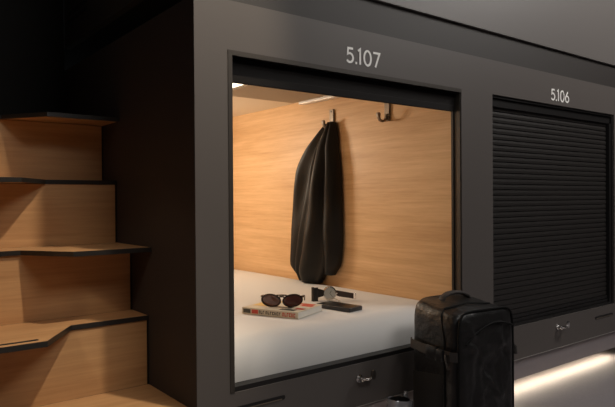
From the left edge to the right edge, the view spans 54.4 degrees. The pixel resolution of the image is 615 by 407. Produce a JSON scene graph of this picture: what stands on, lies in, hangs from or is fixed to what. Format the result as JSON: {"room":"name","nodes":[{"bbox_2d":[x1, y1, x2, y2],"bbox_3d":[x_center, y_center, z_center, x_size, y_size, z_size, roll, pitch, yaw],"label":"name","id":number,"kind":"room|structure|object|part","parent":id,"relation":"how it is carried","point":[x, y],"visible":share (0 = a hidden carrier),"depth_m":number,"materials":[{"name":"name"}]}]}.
{"room":"dormitory","nodes":[
{"label":"dormitory","id":0,"kind":"room"},
{"bbox_2d":[0,0,65,324],"bbox_3d":[-2.443,-0.694,2.019,3.082,3.265,0.140,-1,0,-38],"label":"wall","id":1,"kind":"structure","parent":0,"point":[32,69],"depth_m":2.82,"materials":[{"name":"black"}]},
{"bbox_2d":[64,0,614,69],"bbox_3d":[1.102,-1.397,4.280,5.310,1.240,2.100,-1,0,-38],"label":"pod","id":2,"kind":"object","parent":1,"relation":"attached to","point":[585,29],"visible":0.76,"depth_m":2.86,"materials":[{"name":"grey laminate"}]},
{"bbox_3d":[-0.769,-1.371,2.387,0.030,1.240,1.325,-1,0,-38],"label":"panel","id":3,"kind":"part","parent":2,"relation":"part of","materials":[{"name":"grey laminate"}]},
{"bbox_3d":[1.735,-1.410,3.463,5.308,1.212,0.034,-1,0,-38],"label":"panel","id":4,"kind":"part","parent":2,"relation":"part of","materials":[{"name":"grey metal"}]},
{"bbox_2d":[231,0,614,87],"bbox_3d":[1.748,-0.739,3.483,5.276,0.128,0.020,-1,0,-38],"label":"trim","id":5,"kind":"structure","parent":1,"relation":"attached to","point":[365,15],"depth_m":2.55,"materials":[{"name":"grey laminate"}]},
{"bbox_2d":[37,347,614,406],"bbox_3d":[0.669,0.964,2.368,8.400,0.100,6.800,-1,0,-38],"label":"floor","id":6,"kind":"structure","parent":0,"point":[589,381],"depth_m":2.98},
{"bbox_2d":[0,112,186,406],"bbox_3d":[-1.072,0.290,2.149,0.771,1.275,1.325,-1,0,-38],"label":"staircase","id":7,"kind":"structure","parent":6,"relation":"on","point":[54,191],"depth_m":2.11,"materials":[{"name":"brown wood"}]},
{"bbox_2d":[65,0,477,406],"bbox_3d":[-0.419,0.130,3.083,1.406,1.573,2.136,-1,0,-38],"label":"pod","id":8,"kind":"object","parent":6,"relation":"on","point":[203,167],"visible":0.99,"depth_m":2.27,"materials":[{"name":"grey metal"}]},
{"bbox_3d":[-0.974,0.140,2.677,0.031,1.568,2.099,-1,0,-38],"label":"panel","id":9,"kind":"part","parent":8,"relation":"part of","materials":[{"name":"grey laminate"}]},
{"bbox_2d":[233,85,339,104],"bbox_3d":[-0.001,-0.582,3.005,0.550,0.027,0.870,-1,0,-38],"label":"light strip","id":10,"kind":"object","parent":8,"relation":"attached to","point":[244,91],"depth_m":3.23,"materials":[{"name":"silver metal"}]},
{"bbox_2d":[234,269,419,382],"bbox_3d":[-0.432,0.533,3.097,1.164,0.161,1.998,-1,0,-38],"label":"mattress","id":11,"kind":"object","parent":8,"relation":"in","point":[264,345],"visible":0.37,"depth_m":2.35,"materials":[{"name":"white"}]},
{"bbox_2d":[242,301,321,318],"bbox_3d":[-0.104,0.442,2.508,0.268,0.026,0.206,0,0,29],"label":"book","id":12,"kind":"object","parent":11,"relation":"on","point":[304,309],"visible":0.97,"depth_m":2.44,"materials":[{"name":"beige paper"}]},
{"bbox_2d":[261,294,304,306],"bbox_3d":[-0.101,0.400,2.545,0.181,0.056,0.164,0,0,4],"label":"sunglasses","id":13,"kind":"object","parent":12,"relation":"on","point":[270,300],"visible":1,"depth_m":2.47,"materials":[{"name":"brown plastic"}]},
{"bbox_2d":[295,303,315,309],"bbox_3d":[-0.022,0.428,2.489,0.080,0.001,0.130,0,0,29],"label":"print","id":14,"kind":"object","parent":12,"relation":"on","point":[303,306],"depth_m":2.48,"materials":[{"name":"red"}]},
{"bbox_2d":[311,286,355,301],"bbox_3d":[0.120,0.420,2.803,0.212,0.064,0.042,0,0,-13],"label":"wristwatch","id":15,"kind":"object","parent":11,"relation":"on","point":[328,292],"visible":0.99,"depth_m":2.79,"materials":[{"name":"black leather"}]},
{"bbox_2d":[317,301,361,312],"bbox_3d":[0.136,0.444,2.578,0.188,0.019,0.088,0,1,43],"label":"smartphone","id":16,"kind":"object","parent":11,"relation":"on","point":[338,306],"visible":0.91,"depth_m":2.55,"materials":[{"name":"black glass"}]},
{"bbox_2d":[321,109,334,127],"bbox_3d":[0.109,-0.462,3.275,0.076,0.110,0.034,-1,0,-38],"label":"coat hook","id":17,"kind":"object","parent":8,"relation":"attached to","point":[331,112],"visible":0.62,"depth_m":3.28,"materials":[{"name":"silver metal"}]},
{"bbox_2d":[290,122,342,282],"bbox_3d":[-0.001,0.000,3.361,0.135,0.899,0.465,-1,0,-38],"label":"coat","id":18,"kind":"object","parent":17,"relation":"hanging from","point":[316,252],"visible":1,"depth_m":3.24,"materials":[{"name":"black fabric"}]},
{"bbox_3d":[-0.006,-0.014,3.413,0.078,0.854,0.377,-1,0,-38],"label":"panel","id":19,"kind":"part","parent":18,"relation":"part of","materials":[{"name":"black fabric"}]},
{"bbox_3d":[0.135,-0.467,3.295,0.010,0.102,0.034,-1,0,-38],"label":"mounting plate","id":20,"kind":"part","parent":17,"relation":"part of","materials":[{"name":"brown metal"}]},
{"bbox_3d":[0.202,0.054,2.280,1.406,1.418,0.034,-1,0,-38],"label":"panel","id":21,"kind":"part","parent":8,"relation":"part of","materials":[{"name":"grey laminate"}]},
{"bbox_2d":[232,58,453,104],"bbox_3d":[0.185,-0.445,2.299,1.144,0.072,0.026,-1,0,-38],"label":"roller shutter","id":22,"kind":"object","parent":8,"relation":"hanging from","point":[245,71],"depth_m":2.21,"materials":[{"name":"black metal"}]},
{"bbox_3d":[0.196,0.053,2.286,1.169,1.100,0.040,-1,0,-38],"label":"opening frame","id":23,"kind":"part","parent":8,"relation":"part of","materials":[{"name":"black metal"}]},
{"bbox_3d":[0.219,0.655,2.237,0.051,0.021,0.011,-1,0,-28],"label":"lever","id":24,"kind":"part","parent":8,"relation":"part of","materials":[{"name":"silver metal"}]},
{"bbox_2d":[376,103,389,121],"bbox_3d":[0.369,-0.463,2.939,0.076,0.130,0.034,-1,0,-38],"label":"coat hook","id":25,"kind":"object","parent":8,"relation":"attached to","point":[386,105],"visible":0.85,"depth_m":2.95,"materials":[{"name":"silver metal"}]},
{"bbox_3d":[0.367,-0.422,2.938,0.070,0.049,0.029,-1,0,-38],"label":"hook arm","id":26,"kind":"part","parent":25,"relation":"part of","materials":[{"name":"brown metal"}]},
{"bbox_3d":[0.395,-0.468,2.959,0.010,0.121,0.034,-1,0,-38],"label":"mounting plate","id":27,"kind":"part","parent":25,"relation":"part of","materials":[{"name":"brown metal"}]},
{"bbox_2d":[357,331,614,406],"bbox_3d":[1.764,0.796,3.486,5.276,0.100,0.006,-1,0,-38],"label":"baseboard","id":28,"kind":"structure","parent":8,"relation":"attached to","point":[527,366],"depth_m":3.13,"materials":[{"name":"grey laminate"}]},
{"bbox_2d":[477,57,614,359],"bbox_3d":[1.332,0.040,3.154,1.452,1.418,0.108,-1,0,-37],"label":"pod","id":29,"kind":"object","parent":8,"relation":"attached to","point":[546,141],"visible":0.94,"depth_m":3.08,"materials":[{"name":"grey laminate"}]},
{"bbox_2d":[493,107,605,314],"bbox_3d":[1.289,0.038,3.151,1.128,1.078,0.022,-1,0,-38],"label":"roller shutter","id":30,"kind":"object","parent":29,"relation":"hanging from","point":[549,163],"depth_m":3.11,"materials":[{"name":"black metal"}]},
{"bbox_3d":[1.302,0.039,3.152,1.175,1.100,0.052,-1,0,-38],"label":"opening frame","id":31,"kind":"part","parent":29,"relation":"part of","materials":[{"name":"black metal"}]},
{"bbox_2d":[386,391,412,406],"bbox_3d":[0.318,0.822,2.222,0.101,0.192,0.234,0,0,32],"label":"boot","id":32,"kind":"object","parent":6,"relation":"on","point":[391,401],"visible":1,"depth_m":2.25,"materials":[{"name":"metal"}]},
{"bbox_2d":[410,290,516,406],"bbox_3d":[0.597,0.629,2.299,0.372,0.572,0.287,-1,0,-31],"label":"backpack","id":33,"kind":"object","parent":6,"relation":"on","point":[464,347],"visible":1,"depth_m":2.20,"materials":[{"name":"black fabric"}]},
{"bbox_3d":[0.585,0.369,2.372,0.164,0.052,0.034,-1,0,-31],"label":"handle","id":34,"kind":"part","parent":33,"relation":"part of","materials":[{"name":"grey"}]}
]}

